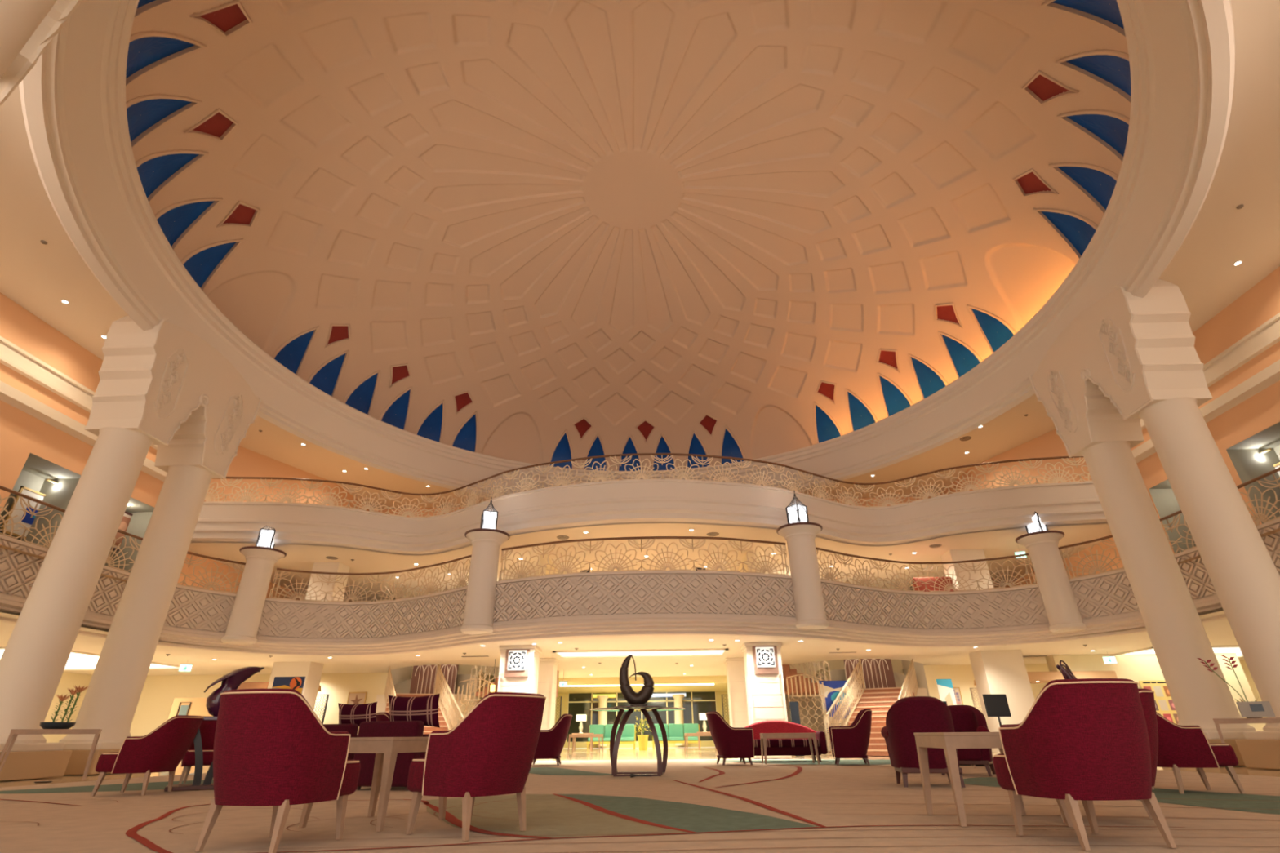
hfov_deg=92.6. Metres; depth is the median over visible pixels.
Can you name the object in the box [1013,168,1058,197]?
window
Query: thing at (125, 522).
print
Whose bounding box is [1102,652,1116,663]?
exit sign
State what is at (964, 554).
square pillar
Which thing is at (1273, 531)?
floor
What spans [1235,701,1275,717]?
sign holder
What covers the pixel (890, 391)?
window
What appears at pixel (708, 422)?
window
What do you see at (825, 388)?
window
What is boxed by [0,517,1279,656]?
balcony
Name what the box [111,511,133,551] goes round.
framed picture
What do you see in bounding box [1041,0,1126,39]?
window
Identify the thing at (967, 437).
ceiling vent
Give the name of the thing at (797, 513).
lantern
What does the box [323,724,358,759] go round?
armchair
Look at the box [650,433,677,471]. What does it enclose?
window
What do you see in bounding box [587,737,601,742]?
seat cushion
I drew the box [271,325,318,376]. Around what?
window
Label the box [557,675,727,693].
ceiling
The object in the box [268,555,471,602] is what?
balcony railing
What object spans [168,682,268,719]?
kiosk
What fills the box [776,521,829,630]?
column
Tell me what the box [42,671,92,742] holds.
wall
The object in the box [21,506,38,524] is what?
print
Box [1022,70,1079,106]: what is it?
window
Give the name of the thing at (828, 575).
balcony railing
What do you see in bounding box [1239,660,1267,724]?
wall
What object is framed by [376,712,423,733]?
armchair
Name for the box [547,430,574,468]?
window
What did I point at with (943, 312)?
window
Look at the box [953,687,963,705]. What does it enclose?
framed picture
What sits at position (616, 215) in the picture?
ceiling
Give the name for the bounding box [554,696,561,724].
lattice screen
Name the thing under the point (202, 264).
window
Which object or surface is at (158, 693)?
wall
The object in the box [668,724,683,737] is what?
cushion
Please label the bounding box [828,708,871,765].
armchair
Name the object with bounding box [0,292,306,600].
wall
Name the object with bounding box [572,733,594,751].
console table
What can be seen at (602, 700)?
patio column
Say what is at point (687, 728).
cushion
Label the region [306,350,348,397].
window
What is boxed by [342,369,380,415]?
window
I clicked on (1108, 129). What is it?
window
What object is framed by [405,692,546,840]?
tub chair
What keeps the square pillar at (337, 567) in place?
on the floor at (1273, 531)
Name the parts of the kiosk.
panel, pattern panel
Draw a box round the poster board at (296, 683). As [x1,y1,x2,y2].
[271,676,305,694]
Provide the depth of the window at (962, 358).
19.67 m
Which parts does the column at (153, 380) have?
carved panel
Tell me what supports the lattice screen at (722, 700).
on the floor at (705, 753)
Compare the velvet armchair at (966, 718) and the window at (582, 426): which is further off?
the window at (582, 426)
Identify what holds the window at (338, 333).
attached to the ceiling at (616, 215)
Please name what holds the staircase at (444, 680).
on the floor at (705, 753)
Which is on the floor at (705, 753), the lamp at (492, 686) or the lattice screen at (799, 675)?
the lattice screen at (799, 675)
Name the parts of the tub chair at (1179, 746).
leg, backrest, leg, seat, leg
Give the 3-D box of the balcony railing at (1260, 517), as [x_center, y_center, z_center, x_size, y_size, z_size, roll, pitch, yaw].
[13.473,-0.014,10.246,1.032,0.992,18.419,0,-27,-1]
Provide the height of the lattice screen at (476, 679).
2.450 m
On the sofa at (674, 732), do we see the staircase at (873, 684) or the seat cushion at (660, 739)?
the seat cushion at (660, 739)
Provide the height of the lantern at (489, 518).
1.200 m
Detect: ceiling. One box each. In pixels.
[0,0,88,79]
[0,0,1279,509]
[0,608,1244,678]
[125,0,1130,471]
[188,523,1111,602]
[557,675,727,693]
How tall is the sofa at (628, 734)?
1.090 m
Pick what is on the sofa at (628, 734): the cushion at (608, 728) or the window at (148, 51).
the cushion at (608, 728)
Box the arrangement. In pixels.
[1196,655,1257,718]
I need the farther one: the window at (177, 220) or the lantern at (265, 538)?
the lantern at (265, 538)
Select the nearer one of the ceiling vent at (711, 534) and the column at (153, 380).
the column at (153, 380)
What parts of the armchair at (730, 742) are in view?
rail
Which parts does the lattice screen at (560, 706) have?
frame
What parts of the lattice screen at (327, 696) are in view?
frame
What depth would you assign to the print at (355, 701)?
25.28 m
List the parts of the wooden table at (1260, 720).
leg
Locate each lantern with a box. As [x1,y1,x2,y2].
[255,525,275,548]
[480,497,497,529]
[785,491,808,524]
[1025,511,1048,533]
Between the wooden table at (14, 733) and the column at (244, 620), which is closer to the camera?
the wooden table at (14, 733)
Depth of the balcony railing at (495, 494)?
20.33 m
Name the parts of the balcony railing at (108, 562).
fan panel, fan panel, fan panel, fan panel, fan panel, post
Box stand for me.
[164,716,217,791]
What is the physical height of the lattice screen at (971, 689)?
2.065 m
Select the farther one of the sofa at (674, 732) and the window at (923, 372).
the sofa at (674, 732)
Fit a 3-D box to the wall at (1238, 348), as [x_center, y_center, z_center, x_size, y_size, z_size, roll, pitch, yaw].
[15.674,-0.705,12.499,1.420,7.340,39.000,-2,-27,2]
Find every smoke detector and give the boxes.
[40,240,47,244]
[1235,204,1244,208]
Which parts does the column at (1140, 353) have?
carved panel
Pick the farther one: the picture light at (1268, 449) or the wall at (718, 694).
the wall at (718, 694)
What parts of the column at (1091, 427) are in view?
carved panel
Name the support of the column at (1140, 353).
on the floor at (705, 753)
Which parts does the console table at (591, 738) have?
leg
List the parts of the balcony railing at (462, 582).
post, post, fan panel, fan panel, handrail, fan panel, fan panel, fan panel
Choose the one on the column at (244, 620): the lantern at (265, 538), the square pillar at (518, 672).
the lantern at (265, 538)
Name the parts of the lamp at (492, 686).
glass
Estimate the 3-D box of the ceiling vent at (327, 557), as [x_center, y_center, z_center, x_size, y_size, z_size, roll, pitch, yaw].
[-10.884,4.656,21.606,0.400,0.030,0.400,-2,-27,2]
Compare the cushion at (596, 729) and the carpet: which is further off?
the cushion at (596, 729)
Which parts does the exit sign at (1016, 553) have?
panel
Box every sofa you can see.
[586,724,635,750]
[652,724,701,749]
[739,720,827,762]
[912,577,954,591]
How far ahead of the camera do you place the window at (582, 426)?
26.11 m
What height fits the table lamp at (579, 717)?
0.730 m
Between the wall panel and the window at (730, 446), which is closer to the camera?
the wall panel
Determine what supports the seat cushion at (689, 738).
on the sofa at (674, 732)
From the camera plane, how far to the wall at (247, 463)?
23.48 m
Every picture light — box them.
[46,478,57,484]
[1258,448,1271,454]
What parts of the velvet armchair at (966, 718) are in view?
seat, backrest, rail, leg, leg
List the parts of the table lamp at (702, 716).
lamp shade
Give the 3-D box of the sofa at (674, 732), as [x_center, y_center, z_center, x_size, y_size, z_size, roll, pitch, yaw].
[1.743,14.910,29.415,2.300,1.090,0.845,-2,-27,2]
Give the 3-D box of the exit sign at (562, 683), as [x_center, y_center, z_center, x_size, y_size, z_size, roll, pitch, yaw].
[-3.149,10.370,25.189,0.340,0.653,0.050,-2,-27,2]
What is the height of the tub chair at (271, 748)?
0.883 m
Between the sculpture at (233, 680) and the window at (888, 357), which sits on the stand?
the sculpture at (233, 680)
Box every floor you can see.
[0,528,1279,582]
[0,746,1279,787]
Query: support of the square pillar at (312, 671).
on the floor at (705, 753)
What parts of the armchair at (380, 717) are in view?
backrest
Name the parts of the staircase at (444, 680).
balustrade, handrail, dark panel, arched balustrade, balustrade, handrail, balustrade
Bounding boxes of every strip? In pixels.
[560,684,714,687]
[593,694,615,698]
[651,693,685,697]
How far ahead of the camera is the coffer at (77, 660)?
21.61 m
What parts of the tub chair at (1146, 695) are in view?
leg, backrest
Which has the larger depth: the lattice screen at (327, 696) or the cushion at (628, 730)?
the cushion at (628, 730)
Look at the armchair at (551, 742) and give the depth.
14.26 m
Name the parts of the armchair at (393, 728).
arm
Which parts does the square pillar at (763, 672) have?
cap moulding, lamp panel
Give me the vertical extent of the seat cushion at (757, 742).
0.170 m
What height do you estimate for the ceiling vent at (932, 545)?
0.030 m
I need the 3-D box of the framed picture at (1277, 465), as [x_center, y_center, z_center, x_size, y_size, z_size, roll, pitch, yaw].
[16.348,1.554,15.474,0.050,1.250,1.350,-2,-27,2]
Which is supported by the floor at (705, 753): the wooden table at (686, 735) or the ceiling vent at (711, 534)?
the wooden table at (686, 735)
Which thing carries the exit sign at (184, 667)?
hanging from the ceiling at (1219, 633)
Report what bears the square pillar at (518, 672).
on the floor at (705, 753)
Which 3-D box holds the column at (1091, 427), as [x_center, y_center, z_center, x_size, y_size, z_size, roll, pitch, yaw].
[11.409,1.892,14.203,1.500,10.437,1.965,-2,-27,2]
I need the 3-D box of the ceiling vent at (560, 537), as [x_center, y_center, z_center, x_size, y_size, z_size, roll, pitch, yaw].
[-2.474,3.570,19.620,0.400,0.030,0.400,-2,-27,2]
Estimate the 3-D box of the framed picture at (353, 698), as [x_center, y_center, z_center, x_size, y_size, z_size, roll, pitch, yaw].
[-11.727,11.352,25.296,0.755,0.655,0.050,-2,-27,2]
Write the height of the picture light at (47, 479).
0.119 m
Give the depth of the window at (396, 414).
22.63 m
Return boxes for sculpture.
[204,666,264,716]
[619,654,654,706]
[1055,660,1077,679]
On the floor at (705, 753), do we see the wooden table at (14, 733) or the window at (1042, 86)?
the wooden table at (14, 733)
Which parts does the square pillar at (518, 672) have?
lamp panel, cap moulding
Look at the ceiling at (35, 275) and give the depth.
14.21 m
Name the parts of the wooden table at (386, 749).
leg, leg, leg, leg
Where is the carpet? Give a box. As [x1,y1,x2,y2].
[0,758,1279,852]
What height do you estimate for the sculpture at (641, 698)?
0.852 m
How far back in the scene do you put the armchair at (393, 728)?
8.02 m
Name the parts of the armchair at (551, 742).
rail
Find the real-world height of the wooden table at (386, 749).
0.605 m
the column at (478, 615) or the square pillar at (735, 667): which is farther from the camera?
the square pillar at (735, 667)
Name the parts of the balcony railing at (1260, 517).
post, post, fan panel, fan panel, fan panel, fan panel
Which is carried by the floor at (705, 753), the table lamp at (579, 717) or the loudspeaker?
the loudspeaker
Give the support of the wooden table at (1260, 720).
on the floor at (705, 753)
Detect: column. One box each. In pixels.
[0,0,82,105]
[0,315,220,781]
[58,353,262,775]
[221,546,286,644]
[460,528,510,635]
[596,695,608,746]
[671,694,684,745]
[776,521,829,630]
[1015,530,1086,633]
[1029,326,1256,765]
[1066,278,1279,769]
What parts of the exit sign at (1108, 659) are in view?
panel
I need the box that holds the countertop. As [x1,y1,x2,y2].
[1026,671,1117,683]
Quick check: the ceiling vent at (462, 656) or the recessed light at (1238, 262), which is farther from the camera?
the ceiling vent at (462, 656)
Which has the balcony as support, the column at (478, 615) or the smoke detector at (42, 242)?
the column at (478, 615)
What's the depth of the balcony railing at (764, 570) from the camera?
17.26 m
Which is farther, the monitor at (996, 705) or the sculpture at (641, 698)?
the monitor at (996, 705)
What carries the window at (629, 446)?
attached to the ceiling at (616, 215)
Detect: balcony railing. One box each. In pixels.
[0,485,245,594]
[204,453,1092,517]
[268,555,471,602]
[498,536,789,581]
[815,546,1038,592]
[1057,466,1279,579]
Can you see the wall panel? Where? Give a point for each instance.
(1136, 668)
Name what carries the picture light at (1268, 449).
attached to the wall at (1238, 348)
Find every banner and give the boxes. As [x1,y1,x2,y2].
[818,680,851,753]
[935,679,956,706]
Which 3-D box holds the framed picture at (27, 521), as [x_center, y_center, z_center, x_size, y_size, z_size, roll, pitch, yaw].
[-16.421,2.442,16.598,0.050,1.250,1.350,-2,-27,2]
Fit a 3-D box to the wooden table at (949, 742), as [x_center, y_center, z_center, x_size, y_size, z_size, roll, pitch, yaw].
[2.701,2.732,4.793,0.763,0.600,0.763,-3,-27,5]
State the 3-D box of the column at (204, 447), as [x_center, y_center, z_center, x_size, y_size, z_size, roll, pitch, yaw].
[-11.569,2.514,14.991,1.500,10.437,1.965,-2,-27,2]
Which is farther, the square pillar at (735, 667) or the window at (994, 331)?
the square pillar at (735, 667)
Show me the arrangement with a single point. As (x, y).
(1231, 658)
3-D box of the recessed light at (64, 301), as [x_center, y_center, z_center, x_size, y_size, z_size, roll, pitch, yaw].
[-14.355,-3.117,15.269,0.180,0.012,0.180,-2,-27,2]
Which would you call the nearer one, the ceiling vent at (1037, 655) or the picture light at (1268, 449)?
the picture light at (1268, 449)
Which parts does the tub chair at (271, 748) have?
leg, leg, leg, backrest, leg, seat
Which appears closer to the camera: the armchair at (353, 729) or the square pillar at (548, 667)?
the armchair at (353, 729)
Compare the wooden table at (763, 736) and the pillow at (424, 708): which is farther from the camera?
the wooden table at (763, 736)
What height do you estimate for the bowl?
0.110 m
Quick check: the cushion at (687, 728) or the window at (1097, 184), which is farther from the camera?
the cushion at (687, 728)
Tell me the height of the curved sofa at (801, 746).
0.915 m
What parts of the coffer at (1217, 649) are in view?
light panel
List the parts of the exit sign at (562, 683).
panel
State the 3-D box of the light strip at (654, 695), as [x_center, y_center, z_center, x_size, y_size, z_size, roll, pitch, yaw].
[1.593,15.076,34.258,1.950,0.195,0.050,-2,-27,2]
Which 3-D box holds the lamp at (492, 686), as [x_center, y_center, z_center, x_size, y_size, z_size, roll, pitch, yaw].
[-5.107,8.691,21.366,0.130,1.070,0.130,-2,-27,2]
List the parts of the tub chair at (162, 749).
leg, seat, leg, leg, backrest, leg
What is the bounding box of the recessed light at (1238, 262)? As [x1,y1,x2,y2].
[1232,260,1242,266]
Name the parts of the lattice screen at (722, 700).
frame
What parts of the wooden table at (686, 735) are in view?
leg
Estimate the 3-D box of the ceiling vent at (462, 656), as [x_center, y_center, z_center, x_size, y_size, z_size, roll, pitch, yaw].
[-5.618,7.852,20.861,0.900,0.020,0.140,-2,-27,2]
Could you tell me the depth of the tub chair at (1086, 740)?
3.63 m
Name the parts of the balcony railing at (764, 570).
post, post, fan panel, fan panel, fan panel, handrail, fan panel, fan panel, fan panel, post, post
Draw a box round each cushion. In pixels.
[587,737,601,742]
[589,724,604,737]
[603,737,615,741]
[604,724,619,737]
[620,737,634,741]
[621,724,634,737]
[653,724,668,737]
[653,737,668,741]
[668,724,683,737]
[668,737,684,741]
[683,724,698,737]
[684,737,697,740]
[753,738,819,746]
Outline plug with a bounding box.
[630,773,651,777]
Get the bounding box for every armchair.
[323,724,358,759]
[353,720,429,790]
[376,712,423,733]
[532,714,572,765]
[705,711,754,765]
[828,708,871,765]
[880,696,965,787]
[942,705,995,776]
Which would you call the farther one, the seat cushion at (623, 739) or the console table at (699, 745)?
the seat cushion at (623, 739)
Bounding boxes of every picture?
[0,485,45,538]
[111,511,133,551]
[346,692,367,704]
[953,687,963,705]
[1248,704,1264,711]
[1273,462,1279,476]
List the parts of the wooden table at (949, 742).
leg, leg, leg, leg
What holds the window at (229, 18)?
attached to the ceiling at (616, 215)
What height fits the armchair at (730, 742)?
1.075 m
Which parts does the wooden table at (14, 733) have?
leg, leg, leg, leg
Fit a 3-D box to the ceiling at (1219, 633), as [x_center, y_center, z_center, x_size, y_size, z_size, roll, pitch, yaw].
[-0.169,2.978,11.399,52.000,0.050,39.000,-2,-27,2]
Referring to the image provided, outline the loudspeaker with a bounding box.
[788,702,800,724]
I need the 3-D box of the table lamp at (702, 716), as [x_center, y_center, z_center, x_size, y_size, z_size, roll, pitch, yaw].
[2.838,13.039,26.919,0.420,0.730,0.300,-2,-27,2]
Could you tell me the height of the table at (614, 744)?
1.044 m
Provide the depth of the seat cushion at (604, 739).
29.11 m
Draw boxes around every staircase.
[375,664,559,733]
[782,658,928,755]
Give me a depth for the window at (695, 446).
26.31 m
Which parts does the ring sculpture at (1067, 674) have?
second stem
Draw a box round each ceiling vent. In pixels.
[325,556,337,559]
[462,656,488,657]
[556,535,568,539]
[706,532,719,536]
[828,652,856,653]
[928,544,942,547]
[960,435,971,440]
[1022,655,1047,657]
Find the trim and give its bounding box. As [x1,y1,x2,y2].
[18,0,1235,497]
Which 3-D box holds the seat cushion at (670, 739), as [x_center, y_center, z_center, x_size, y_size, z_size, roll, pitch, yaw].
[1.741,14.971,29.303,0.720,0.160,0.700,-2,-27,2]
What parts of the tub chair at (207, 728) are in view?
leg, leg, seat, backrest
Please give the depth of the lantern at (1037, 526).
18.96 m
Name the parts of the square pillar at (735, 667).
cap moulding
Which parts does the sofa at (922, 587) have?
seat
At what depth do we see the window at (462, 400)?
24.00 m
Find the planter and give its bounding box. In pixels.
[40,685,89,728]
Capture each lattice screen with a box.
[313,694,328,724]
[455,678,493,719]
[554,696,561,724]
[721,694,729,725]
[786,674,831,754]
[969,688,982,712]
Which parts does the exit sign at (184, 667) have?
panel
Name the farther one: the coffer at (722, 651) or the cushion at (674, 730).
the cushion at (674, 730)
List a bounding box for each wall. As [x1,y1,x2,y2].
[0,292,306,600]
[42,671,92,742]
[129,586,1048,736]
[204,429,1092,516]
[476,666,830,748]
[538,550,755,576]
[999,266,1279,588]
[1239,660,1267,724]
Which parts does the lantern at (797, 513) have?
frame, glass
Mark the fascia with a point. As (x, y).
(645, 500)
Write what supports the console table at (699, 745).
on the floor at (705, 753)
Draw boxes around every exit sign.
[178,659,193,671]
[559,671,567,686]
[1013,544,1026,558]
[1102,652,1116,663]
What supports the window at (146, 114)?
attached to the ceiling at (616, 215)
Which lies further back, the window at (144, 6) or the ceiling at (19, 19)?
the window at (144, 6)
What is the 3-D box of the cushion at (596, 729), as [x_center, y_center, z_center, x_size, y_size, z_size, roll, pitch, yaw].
[-2.103,14.912,29.910,0.720,0.580,0.180,-2,-27,2]
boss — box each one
[199,394,209,406]
[1080,368,1090,381]
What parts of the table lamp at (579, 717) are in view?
lamp shade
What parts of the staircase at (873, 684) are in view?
balustrade, handrail, balustrade, arched balustrade, dark panel, handrail, balustrade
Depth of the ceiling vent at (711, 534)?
19.41 m
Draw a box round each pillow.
[337,702,377,726]
[388,693,439,728]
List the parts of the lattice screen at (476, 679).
frame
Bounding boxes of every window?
[125,31,206,88]
[125,93,202,150]
[133,0,177,20]
[135,149,208,204]
[154,197,222,251]
[180,238,243,291]
[182,107,237,142]
[189,0,251,38]
[216,200,259,227]
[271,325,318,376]
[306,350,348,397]
[324,323,351,348]
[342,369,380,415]
[378,386,412,431]
[389,363,412,387]
[413,400,444,443]
[449,411,478,453]
[453,391,474,414]
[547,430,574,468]
[566,691,716,742]
[572,417,593,440]
[582,433,608,471]
[616,434,643,471]
[635,418,656,443]
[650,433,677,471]
[684,431,711,468]
[697,413,718,437]
[719,426,746,465]
[813,401,843,444]
[815,380,836,404]
[845,388,878,431]
[875,348,900,373]
[876,372,913,417]
[907,353,948,399]
[934,302,962,328]
[937,331,982,379]
[966,304,1017,355]
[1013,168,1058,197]
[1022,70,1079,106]
[1033,208,1097,260]
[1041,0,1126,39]
[1048,162,1118,215]
[1055,48,1130,105]
[1057,109,1129,164]
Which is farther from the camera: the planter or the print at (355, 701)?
the print at (355, 701)
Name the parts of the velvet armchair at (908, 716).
leg, leg, backrest, rail, leg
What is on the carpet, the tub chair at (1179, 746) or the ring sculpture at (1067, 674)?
the tub chair at (1179, 746)
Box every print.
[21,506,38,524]
[112,515,130,546]
[351,695,362,704]
[953,689,960,704]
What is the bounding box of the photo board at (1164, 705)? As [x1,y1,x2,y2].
[1138,680,1178,724]
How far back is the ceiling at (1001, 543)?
21.48 m
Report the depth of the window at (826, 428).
24.00 m
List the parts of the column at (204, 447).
carved panel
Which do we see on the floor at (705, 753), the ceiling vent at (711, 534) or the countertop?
the countertop
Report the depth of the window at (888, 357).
21.55 m
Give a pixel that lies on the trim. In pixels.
(1181, 53)
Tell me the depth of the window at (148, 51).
10.87 m
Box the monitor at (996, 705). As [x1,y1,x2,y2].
[982,694,1011,726]
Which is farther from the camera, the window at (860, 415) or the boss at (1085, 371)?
the window at (860, 415)
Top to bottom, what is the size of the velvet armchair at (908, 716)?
1.016 m
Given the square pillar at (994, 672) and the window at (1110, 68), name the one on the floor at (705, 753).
the square pillar at (994, 672)
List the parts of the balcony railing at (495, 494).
fan panel, fan panel, fan panel, fan panel, fan panel, fan panel, fan panel, fan panel, fan panel, fan panel, fan panel, fan panel, fan panel, handrail, fan panel, fan panel, fan panel, fan panel, fan panel, fan panel, fan panel, fan panel, fan panel, fan panel, fan panel, fan panel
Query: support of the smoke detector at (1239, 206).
attached to the ceiling at (35, 275)
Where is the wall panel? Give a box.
[1045,653,1266,731]
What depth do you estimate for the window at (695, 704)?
34.02 m
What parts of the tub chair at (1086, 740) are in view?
seat, leg, backrest, leg, leg, leg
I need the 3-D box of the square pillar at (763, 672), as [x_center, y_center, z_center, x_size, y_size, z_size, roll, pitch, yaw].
[3.722,8.066,18.095,1.120,3.060,1.111,-2,-27,2]
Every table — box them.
[0,728,102,781]
[297,737,446,831]
[567,733,603,754]
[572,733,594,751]
[589,706,685,777]
[684,733,716,753]
[696,732,710,751]
[760,733,819,764]
[913,732,1073,826]
[1213,717,1279,743]
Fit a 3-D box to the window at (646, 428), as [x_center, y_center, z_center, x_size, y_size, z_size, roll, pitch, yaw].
[0.274,0.162,26.239,0.715,0.793,0.723,-24,-35,38]
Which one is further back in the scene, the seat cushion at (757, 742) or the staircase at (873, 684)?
the staircase at (873, 684)
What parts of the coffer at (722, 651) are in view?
light panel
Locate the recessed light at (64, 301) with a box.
[60,299,70,303]
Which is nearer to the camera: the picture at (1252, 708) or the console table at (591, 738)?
the picture at (1252, 708)
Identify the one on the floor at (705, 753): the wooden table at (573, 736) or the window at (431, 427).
the wooden table at (573, 736)
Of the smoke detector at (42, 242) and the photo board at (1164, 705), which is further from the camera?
the photo board at (1164, 705)
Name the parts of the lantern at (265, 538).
glass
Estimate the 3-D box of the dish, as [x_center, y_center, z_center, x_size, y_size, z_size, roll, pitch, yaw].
[-9.655,5.755,9.892,0.240,0.020,0.240,-2,-27,2]
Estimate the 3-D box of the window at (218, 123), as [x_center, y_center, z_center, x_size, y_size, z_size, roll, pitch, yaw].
[-9.069,-6.393,13.089,0.715,0.793,0.723,-10,-28,19]
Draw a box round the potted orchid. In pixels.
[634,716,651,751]
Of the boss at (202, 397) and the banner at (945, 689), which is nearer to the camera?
the boss at (202, 397)
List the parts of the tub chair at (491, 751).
leg, seat, leg, leg, backrest, leg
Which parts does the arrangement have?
stem, stem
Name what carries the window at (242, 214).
attached to the ceiling at (616, 215)
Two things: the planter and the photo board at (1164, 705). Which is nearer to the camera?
the planter
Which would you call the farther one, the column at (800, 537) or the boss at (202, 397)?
the column at (800, 537)
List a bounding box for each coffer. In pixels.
[0,646,179,670]
[552,648,728,657]
[1112,645,1243,657]
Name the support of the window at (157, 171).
attached to the ceiling at (616, 215)
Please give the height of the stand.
0.890 m
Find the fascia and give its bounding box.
[191,479,1107,555]
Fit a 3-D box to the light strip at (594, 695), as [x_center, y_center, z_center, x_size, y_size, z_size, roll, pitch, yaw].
[-2.003,15.174,34.381,1.250,0.195,0.050,-2,-27,2]
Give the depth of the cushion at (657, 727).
29.74 m
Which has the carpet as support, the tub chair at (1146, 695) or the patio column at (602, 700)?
the tub chair at (1146, 695)
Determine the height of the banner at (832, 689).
2.250 m
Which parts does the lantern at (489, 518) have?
frame, glass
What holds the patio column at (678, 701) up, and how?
on the floor at (705, 753)
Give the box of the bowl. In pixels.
[40,722,75,728]
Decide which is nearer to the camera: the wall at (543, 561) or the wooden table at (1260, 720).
the wooden table at (1260, 720)
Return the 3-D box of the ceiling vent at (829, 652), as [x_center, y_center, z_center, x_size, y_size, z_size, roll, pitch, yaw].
[6.887,7.694,20.789,0.900,0.020,0.140,-2,-27,2]
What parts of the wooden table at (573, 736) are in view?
leg, leg, leg, leg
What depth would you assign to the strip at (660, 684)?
28.65 m
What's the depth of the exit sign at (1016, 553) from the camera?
20.74 m
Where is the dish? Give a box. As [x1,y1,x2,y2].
[34,781,52,783]
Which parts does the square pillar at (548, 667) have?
cap moulding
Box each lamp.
[489,659,495,692]
[576,715,586,733]
[698,713,706,732]
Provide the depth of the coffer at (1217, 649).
21.15 m
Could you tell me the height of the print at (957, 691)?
0.541 m
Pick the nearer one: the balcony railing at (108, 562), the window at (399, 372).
the balcony railing at (108, 562)
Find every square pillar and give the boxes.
[267,661,323,711]
[306,562,350,601]
[497,645,542,693]
[537,657,559,729]
[724,657,748,728]
[740,642,791,758]
[941,549,993,591]
[968,649,1035,752]
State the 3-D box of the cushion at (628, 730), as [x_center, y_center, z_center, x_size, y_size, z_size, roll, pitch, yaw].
[-0.625,14.872,29.859,0.720,0.580,0.180,-2,-27,2]
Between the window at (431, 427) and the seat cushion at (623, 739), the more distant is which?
the seat cushion at (623, 739)
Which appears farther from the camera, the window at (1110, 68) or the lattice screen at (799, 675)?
the lattice screen at (799, 675)
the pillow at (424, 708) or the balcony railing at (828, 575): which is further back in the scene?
the balcony railing at (828, 575)
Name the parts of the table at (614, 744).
plate, glass, frame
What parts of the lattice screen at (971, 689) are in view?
frame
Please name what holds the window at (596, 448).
attached to the ceiling at (616, 215)
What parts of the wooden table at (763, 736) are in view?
leg, leg, leg, leg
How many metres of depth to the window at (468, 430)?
24.49 m
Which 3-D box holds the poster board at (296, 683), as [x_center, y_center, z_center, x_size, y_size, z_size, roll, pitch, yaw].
[-11.413,9.273,19.468,1.020,2.410,0.400,-2,-27,2]
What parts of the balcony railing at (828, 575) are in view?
fan panel, fan panel, fan panel, handrail, fan panel, fan panel, post, post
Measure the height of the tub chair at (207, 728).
0.883 m
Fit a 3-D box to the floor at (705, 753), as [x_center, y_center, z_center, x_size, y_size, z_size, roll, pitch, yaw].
[0.051,7.770,14.015,52.000,0.001,48.000,-2,-27,2]
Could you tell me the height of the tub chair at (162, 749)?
0.883 m
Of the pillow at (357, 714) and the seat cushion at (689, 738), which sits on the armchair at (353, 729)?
the pillow at (357, 714)
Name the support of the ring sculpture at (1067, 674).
on the stand
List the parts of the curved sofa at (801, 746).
backrest, arm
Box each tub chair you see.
[90,715,204,796]
[178,720,216,784]
[195,688,360,852]
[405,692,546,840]
[992,678,1177,850]
[1060,688,1158,822]
[1151,711,1245,794]
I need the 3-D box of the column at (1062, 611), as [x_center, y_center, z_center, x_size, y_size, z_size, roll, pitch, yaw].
[12.375,4.662,18.300,1.320,2.810,1.320,-2,-27,2]
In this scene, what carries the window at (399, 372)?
attached to the ceiling at (616, 215)
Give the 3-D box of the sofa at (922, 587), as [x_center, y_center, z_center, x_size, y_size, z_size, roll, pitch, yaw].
[10.185,5.572,20.861,1.300,0.995,0.900,-2,-27,2]

